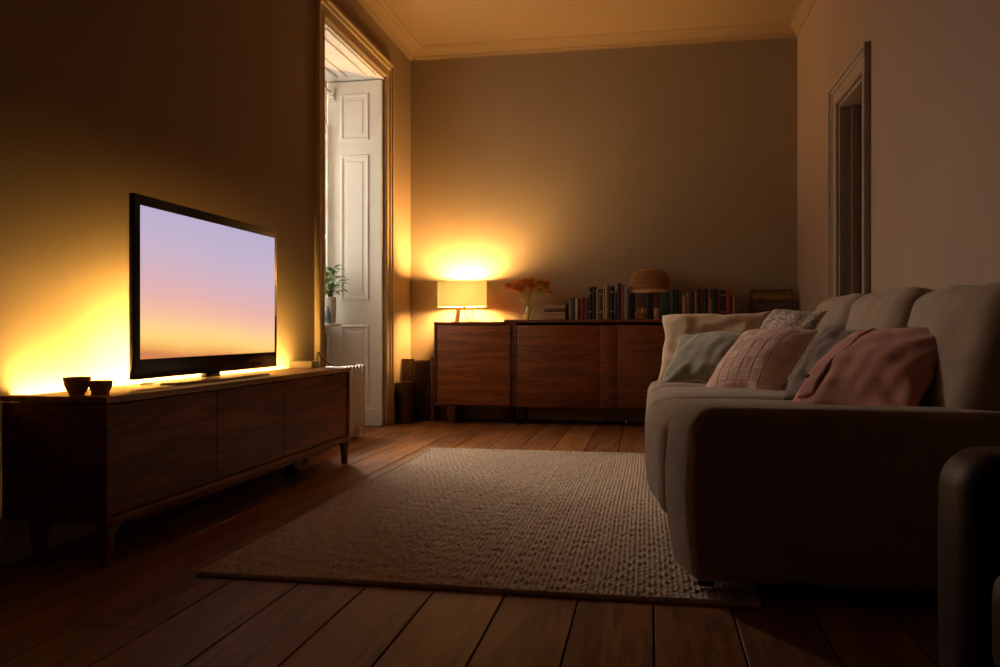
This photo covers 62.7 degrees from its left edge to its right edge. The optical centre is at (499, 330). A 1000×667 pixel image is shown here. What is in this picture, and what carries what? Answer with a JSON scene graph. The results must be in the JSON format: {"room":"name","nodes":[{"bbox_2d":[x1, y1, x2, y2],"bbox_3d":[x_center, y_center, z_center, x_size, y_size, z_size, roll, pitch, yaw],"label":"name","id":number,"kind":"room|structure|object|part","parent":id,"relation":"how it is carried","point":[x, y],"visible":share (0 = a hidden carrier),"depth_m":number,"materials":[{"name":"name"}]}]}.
{"room":"living room","nodes":[
{"label":"living room","id":0,"kind":"room"},
{"bbox_2d":[0,0,410,519],"bbox_3d":[-1.853,-0.858,3.084,0.585,3.235,8.600,0,0,10],"label":"wall","id":1,"kind":"structure","parent":0,"point":[208,106],"depth_m":3.40,"materials":[{"name":"paint"}]},
{"bbox_2d":[0,520,96,565],"bbox_3d":[-1.750,0.689,1.972,0.018,0.142,6.450,0,0,10],"label":"baseboard","id":2,"kind":"structure","parent":1,"relation":"attached to","point":[15,538],"depth_m":2.75,"materials":[{"name":"beige paint"}]},
{"bbox_2d":[325,125,329,366],"bbox_3d":[-1.378,-0.510,6.555,0.038,2.260,0.040,0,0,10],"label":"pipe","id":3,"kind":"object","parent":1,"relation":"attached to","point":[327,135],"visible":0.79,"depth_m":6.54,"materials":[{"name":"white metal"}]},
{"bbox_2d":[325,87,334,100],"bbox_3d":[-1.450,-1.900,5.992,0.056,0.100,1.222,0,0,10],"label":"rail","id":4,"kind":"object","parent":1,"relation":"attached to","point":[331,92],"visible":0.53,"depth_m":6.54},
{"bbox_2d":[325,323,341,332],"bbox_3d":[-1.360,0.011,6.389,0.165,0.139,0.260,0,0,10],"label":"wall shelf","id":5,"kind":"object","parent":1,"relation":"attached to","point":[326,324],"visible":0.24,"depth_m":6.37,"materials":[{"name":"white wood"}]},
{"bbox_2d":[325,306,330,322],"bbox_3d":[-1.322,-0.124,6.293,0.052,0.131,0.052,0,0,10],"label":"bottle","id":6,"kind":"object","parent":5,"relation":"on","point":[327,313],"visible":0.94,"depth_m":6.27,"materials":[{"name":"blue glass"}]},
{"bbox_2d":[325,263,350,322],"bbox_3d":[-1.313,-0.298,6.364,0.296,0.478,0.326,0,0,10],"label":"potted plant","id":7,"kind":"object","parent":5,"relation":"on","point":[330,301],"visible":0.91,"depth_m":6.34,"materials":[{"name":"green plant"}]},
{"bbox_3d":[-1.320,-0.162,6.372,0.092,0.205,0.092,0,0,10],"label":"pot","id":8,"kind":"part","parent":7,"relation":"part of","materials":[{"name":"ceramic"}]},
{"bbox_2d":[315,0,393,425],"bbox_3d":[-1.016,-0.703,5.930,0.036,2.925,1.530,0,0,10],"label":"trim","id":9,"kind":"structure","parent":1,"relation":"attached to","point":[327,10],"depth_m":5.82,"materials":[{"name":"beige paint"}]},
{"bbox_2d":[325,21,383,82],"bbox_3d":[-1.272,-2.012,5.977,0.477,0.032,1.254,0,0,10],"label":"ceiling","id":10,"kind":"structure","parent":1,"relation":"attached to","point":[343,63],"depth_m":6.14,"materials":[{"name":"white"}]},
{"bbox_2d":[327,80,383,426],"bbox_3d":[-1.161,-0.621,6.570,0.467,2.759,0.046,0,0,10],"label":"door","id":11,"kind":"structure","parent":1,"relation":"in","point":[355,117],"depth_m":6.55,"materials":[{"name":"white wood"}]},
{"bbox_2d":[394,405,396,422],"bbox_3d":[-0.833,0.689,6.979,0.018,0.142,0.530,0,0,10],"label":"baseboard","id":12,"kind":"structure","parent":1,"relation":"attached to","point":[395,405],"depth_m":6.77,"materials":[{"name":"beige paint"}]},
{"bbox_2d":[357,0,815,60],"bbox_3d":[0.041,-2.433,2.737,3.265,0.085,8.600,0,0,10],"label":"trim","id":13,"kind":"structure","parent":1,"relation":"attached to","point":[380,11],"depth_m":6.83,"materials":[{"name":"paint"}]},
{"bbox_2d":[0,418,938,666],"bbox_3d":[-0.216,0.820,2.784,4.428,0.120,8.800,0,0,10],"label":"floor","id":14,"kind":"structure","parent":0,"point":[150,608],"depth_m":2.18,"materials":[{"name":"brown wood"}]},
{"bbox_2d":[1,367,350,567],"bbox_3d":[-1.243,0.485,3.699,0.389,0.550,2.158,0,0,10],"label":"media cabinet","id":15,"kind":"object","parent":14,"relation":"on","point":[135,452],"visible":1,"depth_m":2.87,"materials":[{"name":"brown wood"}]},
{"bbox_3d":[-1.500,0.692,2.705,0.046,0.136,0.092,0,0,10],"label":"leg","id":16,"kind":"part","parent":15,"relation":"part of","materials":[{"name":"brown wood"}]},
{"bbox_2d":[63,376,90,395],"bbox_3d":[-1.385,0.180,2.685,0.084,0.059,0.084,0,0,10],"label":"wooden bowl","id":17,"kind":"object","parent":15,"relation":"on","point":[75,386],"visible":0.97,"depth_m":2.66,"materials":[{"name":"brown wood"}]},
{"bbox_2d":[88,380,112,395],"bbox_3d":[-1.312,0.186,2.692,0.076,0.047,0.076,0,0,10],"label":"wooden bowl","id":18,"kind":"object","parent":15,"relation":"on","point":[97,387],"visible":1,"depth_m":2.67,"materials":[{"name":"brown wood"}]},
{"bbox_3d":[-1.265,0.692,2.662,0.046,0.136,0.092,0,0,10],"label":"leg","id":19,"kind":"part","parent":15,"relation":"part of","materials":[{"name":"brown wood"}]},
{"bbox_3d":[-1.206,0.417,2.964,0.020,0.359,0.659,0,0,10],"label":"door","id":20,"kind":"part","parent":15,"relation":"part of","materials":[{"name":"brown wood"}]},
{"bbox_2d":[129,193,276,384],"bbox_3d":[-1.238,-0.146,3.543,0.208,0.711,1.155,0,0,10],"label":"television","id":21,"kind":"object","parent":15,"relation":"on","point":[203,285],"visible":1,"depth_m":3.38,"materials":[{"name":"plastic"}]},
{"bbox_3d":[-1.084,0.628,3.670,0.066,0.056,2.110,0,0,10],"label":"rail","id":22,"kind":"part","parent":15,"relation":"part of","materials":[{"name":"brown wood"}]},
{"bbox_3d":[-1.090,0.417,3.598,0.020,0.359,0.621,0,0,10],"label":"door","id":23,"kind":"part","parent":15,"relation":"part of","materials":[{"name":"brown wood"}]},
{"bbox_3d":[-1.101,0.693,4.319,0.060,0.134,0.060,0,0,10],"label":"leg","id":24,"kind":"part","parent":15,"relation":"part of","materials":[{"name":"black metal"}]},
{"bbox_2d":[290,360,318,367],"bbox_3d":[-1.114,0.190,4.677,0.135,0.040,0.110,0,0,10],"label":"router","id":25,"kind":"object","parent":15,"relation":"on","point":[299,363],"visible":0.99,"depth_m":4.63,"materials":[{"name":"white plastic"}]},
{"bbox_3d":[-0.961,0.417,4.302,0.020,0.359,0.804,0,0,10],"label":"door","id":26,"kind":"part","parent":15,"relation":"part of","materials":[{"name":"brown wood"}]},
{"bbox_3d":[-0.896,0.692,4.681,0.046,0.136,0.092,0,0,10],"label":"leg","id":27,"kind":"part","parent":15,"relation":"part of","materials":[{"name":"brown wood"}]},
{"bbox_2d":[326,364,364,445],"bbox_3d":[-1.081,0.499,5.679,0.136,0.521,0.671,0,0,10],"label":"radiator","id":28,"kind":"object","parent":14,"relation":"on","point":[357,373],"visible":0.33,"depth_m":5.80,"materials":[{"name":"metal"}]},
{"bbox_2d":[316,352,355,366],"bbox_3d":[-1.079,0.182,5.234,0.096,0.114,0.989,0,0,3],"label":"power cable","id":29,"kind":"object","parent":28,"relation":"on","point":[318,353],"visible":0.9,"depth_m":5.30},
{"bbox_2d":[395,381,414,423],"bbox_3d":[-0.790,0.590,6.793,0.164,0.340,0.164,0,0,10],"label":"bin","id":30,"kind":"object","parent":14,"relation":"on","point":[404,390],"visible":1,"depth_m":6.73,"materials":[{"name":"brown ceramic"}]},
{"bbox_3d":[-0.790,0.457,6.793,0.160,0.073,0.160,0,0,10],"label":"lid","id":31,"kind":"part","parent":30,"relation":"part of","materials":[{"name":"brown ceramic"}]},
{"bbox_2d":[402,359,414,420],"bbox_3d":[-0.782,0.498,6.957,0.110,0.524,0.069,0,0,10],"label":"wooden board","id":32,"kind":"object","parent":14,"relation":"on","point":[407,364],"visible":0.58,"depth_m":6.96,"materials":[{"name":"brown wood"}]},
{"bbox_2d":[414,360,429,420],"bbox_3d":[-0.648,0.505,7.029,0.136,0.510,0.206,0,0,10],"label":"floor speaker","id":33,"kind":"object","parent":14,"relation":"on","point":[421,367],"visible":0.87,"depth_m":6.93,"materials":[{"name":"brown wood"}]},
{"bbox_2d":[430,357,440,421],"bbox_3d":[-0.550,0.490,6.993,0.036,0.540,0.220,0,0,10],"label":"wooden board","id":34,"kind":"object","parent":14,"relation":"on","point":[435,411],"visible":0.65,"depth_m":6.88,"materials":[{"name":"brown wood"}]},
{"bbox_2d":[434,322,515,422],"bbox_3d":[-0.181,0.343,6.904,0.667,0.834,0.442,0,0,10],"label":"storage cabinet","id":35,"kind":"object","parent":14,"relation":"on","point":[474,361],"visible":0.91,"depth_m":6.69,"materials":[{"name":"brown wood"}]},
{"bbox_3d":[-0.398,0.688,6.782,0.070,0.145,0.060,0,0,10],"label":"leg","id":36,"kind":"part","parent":35,"relation":"part of","materials":[{"name":"brown wood"}]},
{"bbox_3d":[-0.340,0.688,7.097,0.070,0.145,0.060,0,0,10],"label":"leg","id":37,"kind":"part","parent":35,"relation":"part of","materials":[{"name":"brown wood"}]},
{"bbox_2d":[437,280,486,321],"bbox_3d":[-0.326,-0.250,7.023,0.414,0.352,0.210,0,0,10],"label":"table lamp","id":38,"kind":"object","parent":35,"relation":"on","point":[463,293],"visible":0.97,"depth_m":6.92,"materials":[{"name":"fabric"}]},
{"bbox_3d":[-0.326,-0.316,7.023,0.414,0.220,0.210,0,0,10],"label":"lamp shade","id":39,"kind":"part","parent":38,"relation":"part of","materials":[{"name":"fabric"}]},
{"bbox_3d":[0.060,0.688,6.922,0.070,0.145,0.060,0,0,10],"label":"leg","id":40,"kind":"part","parent":35,"relation":"part of","materials":[{"name":"brown wood"}]},
{"bbox_3d":[0.098,0.688,7.017,0.070,0.145,0.060,0,0,10],"label":"leg","id":41,"kind":"part","parent":35,"relation":"part of","materials":[{"name":"brown wood"}]},
{"bbox_2d":[196,448,762,608],"bbox_3d":[0.133,0.751,3.740,1.691,0.017,2.753,0,0,10],"label":"area rug","id":42,"kind":"object","parent":14,"relation":"on","point":[541,523],"visible":0.82,"depth_m":3.00,"materials":[{"name":"fabric"}]},
{"bbox_2d":[504,319,664,424],"bbox_3d":[1.213,0.334,6.649,2.318,0.852,0.442,0,0,10],"label":"sideboard","id":43,"kind":"object","parent":14,"relation":"on","point":[563,363],"visible":0.54,"depth_m":6.52,"materials":[{"name":"brown wood"}]},
{"bbox_3d":[0.154,0.687,6.666,0.014,0.146,0.015,0,0,10],"label":"leg","id":44,"kind":"part","parent":43,"relation":"part of","materials":[{"name":"wood"}]},
{"bbox_3d":[0.194,0.687,6.659,0.014,0.146,0.015,0,0,10],"label":"leg","id":45,"kind":"part","parent":43,"relation":"part of","materials":[{"name":"wood"}]},
{"bbox_2d":[502,277,552,318],"bbox_3d":[0.230,-0.269,6.813,0.437,0.351,0.205,0,0,10],"label":"flower vase","id":46,"kind":"object","parent":43,"relation":"on","point":[533,285],"visible":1,"depth_m":6.79,"materials":[{"name":"clear glass"}]},
{"bbox_2d":[544,315,565,319],"bbox_3d":[0.459,-0.110,6.766,0.175,0.034,0.124,0,0,11],"label":"book","id":47,"kind":"object","parent":43,"relation":"on","point":[550,317],"visible":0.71,"depth_m":6.71,"materials":[{"name":"paper"}]},
{"bbox_2d":[545,312,565,315],"bbox_3d":[0.460,-0.142,6.770,0.168,0.028,0.124,0,0,11],"label":"book","id":48,"kind":"object","parent":47,"relation":"on","point":[546,313],"visible":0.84,"depth_m":6.71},
{"bbox_2d":[544,309,565,311],"bbox_3d":[0.459,-0.169,6.774,0.172,0.026,0.124,0,0,10],"label":"book","id":49,"kind":"object","parent":48,"relation":"on","point":[545,310],"visible":0.81,"depth_m":6.71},
{"bbox_2d":[545,305,565,308],"bbox_3d":[0.459,-0.198,6.778,0.165,0.030,0.124,0,0,9],"label":"book","id":50,"kind":"object","parent":49,"relation":"on","point":[546,306],"visible":0.96,"depth_m":6.72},
{"bbox_3d":[0.466,0.282,6.572,0.665,0.656,0.022,0,0,10],"label":"door","id":51,"kind":"part","parent":43,"relation":"part of","materials":[{"name":"brown wood"}]},
{"bbox_2d":[566,303,568,318],"bbox_3d":[0.568,-0.162,6.809,0.021,0.137,0.173,0,0,10],"label":"book","id":52,"kind":"object","parent":43,"relation":"on","point":[567,304],"visible":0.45,"depth_m":6.72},
{"bbox_2d":[569,302,570,318],"bbox_3d":[0.585,-0.163,6.783,0.018,0.141,0.153,0,0,10],"label":"book","id":53,"kind":"object","parent":43,"relation":"on","point":[569,302],"visible":0.44,"depth_m":6.71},
{"bbox_2d":[571,298,575,318],"bbox_3d":[0.609,-0.182,6.780,0.027,0.178,0.155,0,0,10],"label":"book","id":54,"kind":"object","parent":43,"relation":"on","point":[572,299],"visible":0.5,"depth_m":6.71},
{"bbox_2d":[575,298,577,318],"bbox_3d":[0.640,-0.179,6.784,0.027,0.173,0.162,0,0,10],"label":"book","id":55,"kind":"object","parent":43,"relation":"on","point":[576,299],"visible":0.48,"depth_m":6.71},
{"bbox_2d":[578,299,579,318],"bbox_3d":[0.659,-0.178,6.768,0.010,0.171,0.156,0,0,10],"label":"book","id":56,"kind":"object","parent":43,"relation":"on","point":[578,299],"visible":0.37,"depth_m":6.69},
{"bbox_2d":[580,298,583,318],"bbox_3d":[0.681,-0.181,6.772,0.028,0.177,0.160,0,0,10],"label":"book","id":57,"kind":"object","parent":43,"relation":"on","point":[581,299],"visible":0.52,"depth_m":6.70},
{"bbox_2d":[584,298,588,318],"bbox_3d":[0.717,-0.181,6.777,0.039,0.177,0.164,0,0,10],"label":"book","id":58,"kind":"object","parent":43,"relation":"on","point":[586,300],"visible":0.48,"depth_m":6.70,"materials":[{"name":"paper"}]},
{"bbox_2d":[589,287,591,318],"bbox_3d":[0.751,-0.224,6.765,0.024,0.262,0.169,0,0,10],"label":"book","id":59,"kind":"object","parent":43,"relation":"on","point":[590,288],"visible":0.73,"depth_m":6.68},
{"bbox_2d":[592,287,596,318],"bbox_3d":[0.780,-0.227,6.762,0.030,0.268,0.166,0,0,10],"label":"book","id":60,"kind":"object","parent":43,"relation":"on","point":[593,288],"visible":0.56,"depth_m":6.68,"materials":[{"name":"paper"}]},
{"bbox_2d":[596,289,598,318],"bbox_3d":[0.806,-0.217,6.753,0.019,0.248,0.150,0,0,10],"label":"book","id":61,"kind":"object","parent":43,"relation":"on","point":[597,290],"visible":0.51,"depth_m":6.68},
{"bbox_2d":[599,289,602,318],"bbox_3d":[0.834,-0.218,6.757,0.029,0.250,0.171,0,0,10],"label":"book","id":62,"kind":"object","parent":43,"relation":"on","point":[600,290],"visible":0.7,"depth_m":6.67,"materials":[{"name":"paper"}]},
{"bbox_2d":[603,288,604,318],"bbox_3d":[0.858,-0.221,6.745,0.017,0.256,0.170,0,0,10],"label":"book","id":63,"kind":"object","parent":43,"relation":"on","point":[603,288],"visible":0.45,"depth_m":6.66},
{"bbox_2d":[605,285,608,318],"bbox_3d":[0.878,-0.235,6.731,0.024,0.284,0.160,0,0,10],"label":"book","id":64,"kind":"object","parent":43,"relation":"on","point":[606,286],"visible":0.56,"depth_m":6.65,"materials":[{"name":"paper"}]},
{"bbox_3d":[0.860,0.282,6.500,0.131,0.656,0.022,0,0,10],"label":"drawer panel","id":65,"kind":"part","parent":43,"relation":"part of","materials":[{"name":"brown wood"}]},
{"bbox_2d":[608,287,609,318],"bbox_3d":[0.900,-0.225,6.730,0.014,0.265,0.166,0,0,10],"label":"book","id":66,"kind":"object","parent":43,"relation":"on","point":[608,287],"visible":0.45,"depth_m":6.65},
{"bbox_2d":[610,286,613,318],"bbox_3d":[0.920,-0.229,6.720,0.026,0.272,0.152,0,0,10],"label":"book","id":67,"kind":"object","parent":43,"relation":"on","point":[611,287],"visible":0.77,"depth_m":6.65,"materials":[{"name":"paper"}]},
{"bbox_2d":[614,292,616,318],"bbox_3d":[0.950,-0.205,6.719,0.026,0.224,0.153,0,0,10],"label":"book","id":68,"kind":"object","parent":43,"relation":"on","point":[615,293],"visible":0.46,"depth_m":6.64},
{"bbox_2d":[617,283,621,318],"bbox_3d":[0.978,-0.240,6.707,0.029,0.293,0.150,0,0,10],"label":"book","id":69,"kind":"object","parent":43,"relation":"on","point":[618,284],"visible":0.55,"depth_m":6.63,"materials":[{"name":"paper"}]},
{"bbox_2d":[621,285,624,318],"bbox_3d":[1.006,-0.234,6.705,0.021,0.282,0.153,0,0,10],"label":"book","id":70,"kind":"object","parent":43,"relation":"on","point":[622,286],"visible":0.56,"depth_m":6.63,"materials":[{"name":"paper"}]},
{"bbox_2d":[624,287,628,318],"bbox_3d":[1.035,-0.225,6.701,0.031,0.263,0.159,0,0,10],"label":"book","id":71,"kind":"object","parent":43,"relation":"on","point":[626,289],"visible":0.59,"depth_m":6.62,"materials":[{"name":"paper"}]},
{"bbox_2d":[630,293,634,318],"bbox_3d":[1.083,-0.200,6.719,0.038,0.214,0.183,0,0,10],"label":"book","id":72,"kind":"object","parent":43,"relation":"on","point":[632,295],"visible":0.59,"depth_m":6.63,"materials":[{"name":"paper"}]},
{"bbox_2d":[635,293,645,317],"bbox_3d":[1.149,-0.200,6.691,0.088,0.214,0.163,0,0,10],"label":"book","id":73,"kind":"object","parent":43,"relation":"on","point":[640,298],"visible":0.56,"depth_m":6.61,"materials":[{"name":"paper"}]},
{"bbox_2d":[635,308,646,318],"bbox_3d":[1.126,-0.140,6.545,0.095,0.095,0.032,0,0,10],"label":"ornament","id":74,"kind":"object","parent":43,"relation":"on","point":[642,311],"visible":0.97,"depth_m":6.54,"materials":[{"name":"gold metal"}]},
{"bbox_3d":[1.259,0.282,6.427,0.674,0.656,0.022,0,0,10],"label":"door","id":75,"kind":"part","parent":43,"relation":"part of","materials":[{"name":"brown wood"}]},
{"bbox_2d":[647,293,651,318],"bbox_3d":[1.218,-0.200,6.683,0.038,0.213,0.168,0,0,10],"label":"book","id":76,"kind":"object","parent":43,"relation":"on","point":[649,295],"visible":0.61,"depth_m":6.60,"materials":[{"name":"paper"}]},
{"bbox_2d":[629,268,670,293],"bbox_3d":[1.222,-0.406,6.679,0.332,0.200,0.239,0,0,10],"label":"lampshade","id":77,"kind":"object","parent":76,"relation":"on","point":[653,280],"visible":0.99,"depth_m":6.59,"materials":[{"name":"brown wicker"}]},
{"bbox_2d":[653,293,658,318],"bbox_3d":[1.270,-0.199,6.678,0.053,0.213,0.162,0,0,10],"label":"book","id":78,"kind":"object","parent":43,"relation":"on","point":[655,295],"visible":0.54,"depth_m":6.60,"materials":[{"name":"paper"}]},
{"bbox_2d":[654,308,658,318],"bbox_3d":[1.252,-0.138,6.550,0.040,0.090,0.034,0,0,10],"label":"book","id":79,"kind":"object","parent":43,"relation":"on","point":[656,310],"visible":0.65,"depth_m":6.53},
{"bbox_2d":[660,293,667,318],"bbox_3d":[1.335,-0.199,6.672,0.064,0.212,0.186,0,0,10],"label":"book","id":80,"kind":"object","parent":43,"relation":"on","point":[663,296],"visible":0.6,"depth_m":6.58,"materials":[{"name":"paper"}]},
{"bbox_2d":[670,290,674,313],"bbox_3d":[1.396,-0.209,6.638,0.029,0.232,0.162,0,0,10],"label":"book","id":81,"kind":"object","parent":43,"relation":"on","point":[672,293],"visible":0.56,"depth_m":6.56,"materials":[{"name":"paper"}]},
{"bbox_2d":[675,290,677,313],"bbox_3d":[1.425,-0.212,6.631,0.022,0.239,0.152,0,0,10],"label":"book","id":82,"kind":"object","parent":43,"relation":"on","point":[676,291],"visible":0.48,"depth_m":6.56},
{"bbox_2d":[678,291,681,313],"bbox_3d":[1.455,-0.207,6.636,0.028,0.229,0.156,0,0,10],"label":"book","id":83,"kind":"object","parent":43,"relation":"on","point":[679,292],"visible":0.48,"depth_m":6.56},
{"bbox_2d":[682,295,685,313],"bbox_3d":[1.484,-0.188,6.616,0.029,0.191,0.153,0,0,10],"label":"book","id":84,"kind":"object","parent":43,"relation":"on","point":[683,296],"visible":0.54,"depth_m":6.54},
{"bbox_2d":[686,292,688,313],"bbox_3d":[1.514,-0.202,6.630,0.018,0.218,0.175,0,0,10],"label":"book","id":85,"kind":"object","parent":43,"relation":"on","point":[687,293],"visible":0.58,"depth_m":6.54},
{"bbox_2d":[689,292,693,313],"bbox_3d":[1.544,-0.203,6.613,0.038,0.220,0.153,0,0,10],"label":"book","id":86,"kind":"object","parent":43,"relation":"on","point":[691,294],"visible":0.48,"depth_m":6.54,"materials":[{"name":"paper"}]},
{"bbox_2d":[694,291,696,313],"bbox_3d":[1.574,-0.205,6.606,0.018,0.224,0.150,0,0,10],"label":"book","id":87,"kind":"object","parent":43,"relation":"on","point":[695,292],"visible":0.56,"depth_m":6.53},
{"bbox_2d":[696,289,700,313],"bbox_3d":[1.603,-0.215,6.619,0.027,0.244,0.175,0,0,10],"label":"book","id":88,"kind":"object","parent":43,"relation":"on","point":[697,290],"visible":0.58,"depth_m":6.54,"materials":[{"name":"paper"}]},
{"bbox_2d":[701,290,703,313],"bbox_3d":[1.627,-0.211,6.601,0.019,0.236,0.168,0,0,10],"label":"book","id":89,"kind":"object","parent":43,"relation":"on","point":[702,291],"visible":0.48,"depth_m":6.52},
{"bbox_2d":[703,289,706,313],"bbox_3d":[1.649,-0.215,6.591,0.023,0.243,0.159,0,0,10],"label":"book","id":90,"kind":"object","parent":43,"relation":"on","point":[705,290],"visible":0.57,"depth_m":6.51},
{"bbox_2d":[707,299,711,313],"bbox_3d":[1.682,-0.175,6.596,0.033,0.165,0.170,0,0,10],"label":"book","id":91,"kind":"object","parent":43,"relation":"on","point":[709,301],"visible":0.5,"depth_m":6.51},
{"bbox_2d":[711,289,716,313],"bbox_3d":[1.719,-0.213,6.586,0.035,0.240,0.170,0,0,10],"label":"book","id":92,"kind":"object","parent":43,"relation":"on","point":[713,291],"visible":0.59,"depth_m":6.50,"materials":[{"name":"paper"}]},
{"bbox_2d":[717,290,719,313],"bbox_3d":[1.750,-0.207,6.581,0.020,0.229,0.155,0,0,10],"label":"book","id":93,"kind":"object","parent":43,"relation":"on","point":[718,291],"visible":0.49,"depth_m":6.51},
{"bbox_2d":[720,290,722,314],"bbox_3d":[1.774,-0.209,6.587,0.019,0.231,0.177,0,0,10],"label":"book","id":94,"kind":"object","parent":43,"relation":"on","point":[721,291],"visible":0.73,"depth_m":6.50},
{"bbox_2d":[723,290,725,314],"bbox_3d":[1.795,-0.209,6.580,0.018,0.231,0.172,0,0,10],"label":"book","id":95,"kind":"object","parent":43,"relation":"on","point":[724,291],"visible":0.66,"depth_m":6.50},
{"bbox_2d":[726,290,730,314],"bbox_3d":[1.822,-0.207,6.565,0.034,0.228,0.169,0,0,10],"label":"book","id":96,"kind":"object","parent":43,"relation":"on","point":[728,292],"visible":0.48,"depth_m":6.48,"materials":[{"name":"paper"}]},
{"bbox_2d":[732,298,734,313],"bbox_3d":[1.860,-0.177,6.545,0.018,0.167,0.150,0,0,10],"label":"book","id":97,"kind":"object","parent":43,"relation":"on","point":[733,299],"visible":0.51,"depth_m":6.47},
{"bbox_2d":[750,289,792,313],"bbox_3d":[2.184,-0.214,6.595,0.330,0.244,0.056,0,0,10],"label":"framed picture","id":98,"kind":"object","parent":43,"relation":"on","point":[761,300],"visible":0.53,"depth_m":6.60,"materials":[{"name":"brown wood"}]},
{"bbox_2d":[645,282,999,592],"bbox_3d":[1.211,0.289,3.443,1.187,0.942,2.510,0,0,10],"label":"sofa","id":99,"kind":"object","parent":14,"relation":"on","point":[755,486],"visible":0.71,"depth_m":2.25,"materials":[{"name":"fabric"}]},
{"bbox_2d":[658,331,742,384],"bbox_3d":[1.066,0.142,4.100,0.466,0.282,0.325,0,0,34],"label":"cushion","id":100,"kind":"object","parent":99,"relation":"on","point":[696,357],"visible":0.52,"depth_m":4.06,"materials":[{"name":"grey fabric"}]},
{"bbox_2d":[658,311,769,379],"bbox_3d":[1.138,0.088,4.382,0.590,0.391,0.248,0,0,22],"label":"cushion","id":101,"kind":"object","parent":99,"relation":"on","point":[674,325],"visible":0.41,"depth_m":4.40,"materials":[{"name":"beige fabric"}]},
{"bbox_2d":[645,386,785,429],"bbox_3d":[1.087,0.409,3.467,0.934,0.334,0.702,0,0,10],"label":"seat cushion","id":102,"kind":"object","parent":99,"relation":"on","point":[696,392],"depth_m":3.31,"materials":[{"name":"fabric"}]},
{"bbox_2d":[646,379,786,405],"bbox_3d":[1.214,0.410,4.157,0.934,0.335,0.704,0,0,10],"label":"seat cushion","id":103,"kind":"object","parent":99,"relation":"on","point":[654,386],"depth_m":3.96,"materials":[{"name":"fabric"}]},
{"bbox_2d":[645,399,810,512],"bbox_3d":[0.962,0.410,2.773,0.930,0.335,0.704,0,0,10],"label":"sofa armrest","id":104,"kind":"object","parent":99,"relation":"on","point":[659,415],"depth_m":2.72,"materials":[{"name":"fabric"}]},
{"bbox_2d":[706,327,817,389],"bbox_3d":[1.144,0.129,3.625,0.304,0.294,0.393,0,0,-34],"label":"cushion","id":105,"kind":"object","parent":99,"relation":"on","point":[763,359],"visible":0.9,"depth_m":3.54,"materials":[{"name":"fabric"}]},
{"bbox_2d":[760,309,827,383],"bbox_3d":[1.364,0.076,3.981,0.215,0.373,0.411,0,0,-18],"label":"cushion","id":106,"kind":"object","parent":99,"relation":"on","point":[804,320],"visible":0.39,"depth_m":3.90,"materials":[{"name":"fabric"}]},
{"bbox_2d":[782,329,856,399],"bbox_3d":[1.219,0.132,3.039,0.248,0.282,0.300,0,0,-23],"label":"cushion","id":107,"kind":"object","parent":99,"relation":"on","point":[820,346],"visible":0.37,"depth_m":3.04,"materials":[{"name":"beige fabric"}]},
{"bbox_3d":[1.003,0.459,2.302,1.055,0.492,0.190,0,0,10],"label":"arm","id":108,"kind":"part","parent":99,"relation":"part of","materials":[{"name":"fabric"}]},
{"bbox_2d":[805,294,865,351],"bbox_3d":[1.726,0.063,4.176,0.296,0.490,0.791,0,0,10],"label":"cushion","id":109,"kind":"object","parent":99,"relation":"on","point":[838,308],"depth_m":3.96,"materials":[{"name":"fabric"}]},
{"bbox_2d":[792,327,937,406],"bbox_3d":[1.235,0.136,2.681,0.330,0.298,0.530,0,0,-21],"label":"cushion","id":110,"kind":"object","parent":99,"relation":"on","point":[882,366],"visible":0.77,"depth_m":2.59,"materials":[{"name":"fabric"}]},
{"bbox_2d":[845,286,933,330],"bbox_3d":[1.584,0.072,3.385,0.299,0.489,0.792,0,0,10],"label":"cushion","id":111,"kind":"object","parent":99,"relation":"on","point":[892,308],"depth_m":3.16,"materials":[{"name":"fabric"}]},
{"bbox_2d":[907,282,999,410],"bbox_3d":[1.462,0.095,2.591,0.297,0.494,0.786,0,0,10],"label":"cushion","id":112,"kind":"object","parent":99,"relation":"on","point":[964,320],"depth_m":2.33,"materials":[{"name":"fabric"}]},
{"bbox_2d":[938,446,999,666],"bbox_3d":[0.986,0.390,0.989,0.657,0.741,0.680,0,0,10],"label":"leather armchair","id":113,"kind":"object","parent":14,"relation":"on","point":[969,481],"visible":1,"depth_m":1.24,"materials":[{"name":"black leather"}]},
{"bbox_3d":[0.939,0.419,0.998,0.541,0.221,0.358,0,0,10],"label":"seat","id":114,"kind":"part","parent":113,"relation":"part of","materials":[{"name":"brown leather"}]},
{"bbox_2d":[385,0,792,45],"bbox_3d":[-0.104,-2.525,2.764,4.200,0.100,8.800,0,0,10],"label":"ceiling","id":115,"kind":"structure","parent":0,"point":[430,22],"depth_m":6.45,"materials":[{"name":"paint"}]},
{"bbox_2d":[411,37,796,359],"bbox_3d":[0.678,-0.858,7.053,4.165,3.235,0.120,0,0,10],"label":"wall","id":116,"kind":"structure","parent":0,"point":[577,171],"depth_m":6.96,"materials":[{"name":"paint"}]},
{"bbox_2d":[441,406,645,421],"bbox_3d":[0.813,0.689,6.958,3.265,0.142,0.018,0,0,10],"label":"baseboard","id":117,"kind":"structure","parent":116,"relation":"attached to","point":[538,413],"depth_m":7.00,"materials":[{"name":"beige paint"}]},
{"bbox_2d":[797,0,999,310],"bbox_3d":[1.770,-0.858,2.421,0.250,3.235,8.600,0,0,10],"label":"wall","id":118,"kind":"structure","parent":0,"point":[935,64],"depth_m":3.73,"materials":[{"name":"paint"}]},
{"bbox_2d":[828,41,870,298],"bbox_3d":[2.080,-0.407,4.911,0.036,2.335,0.920,0,0,10],"label":"trim","id":119,"kind":"structure","parent":118,"relation":"attached to","point":[860,64],"depth_m":4.67,"materials":[{"name":"paint"}]},
{"bbox_2d":[839,77,861,296],"bbox_3d":[2.198,-0.344,4.889,0.196,2.209,0.668,0,0,10],"label":"door","id":120,"kind":"structure","parent":118,"relation":"in","point":[850,107],"depth_m":5.19,"materials":[{"name":"paint"}]}
]}

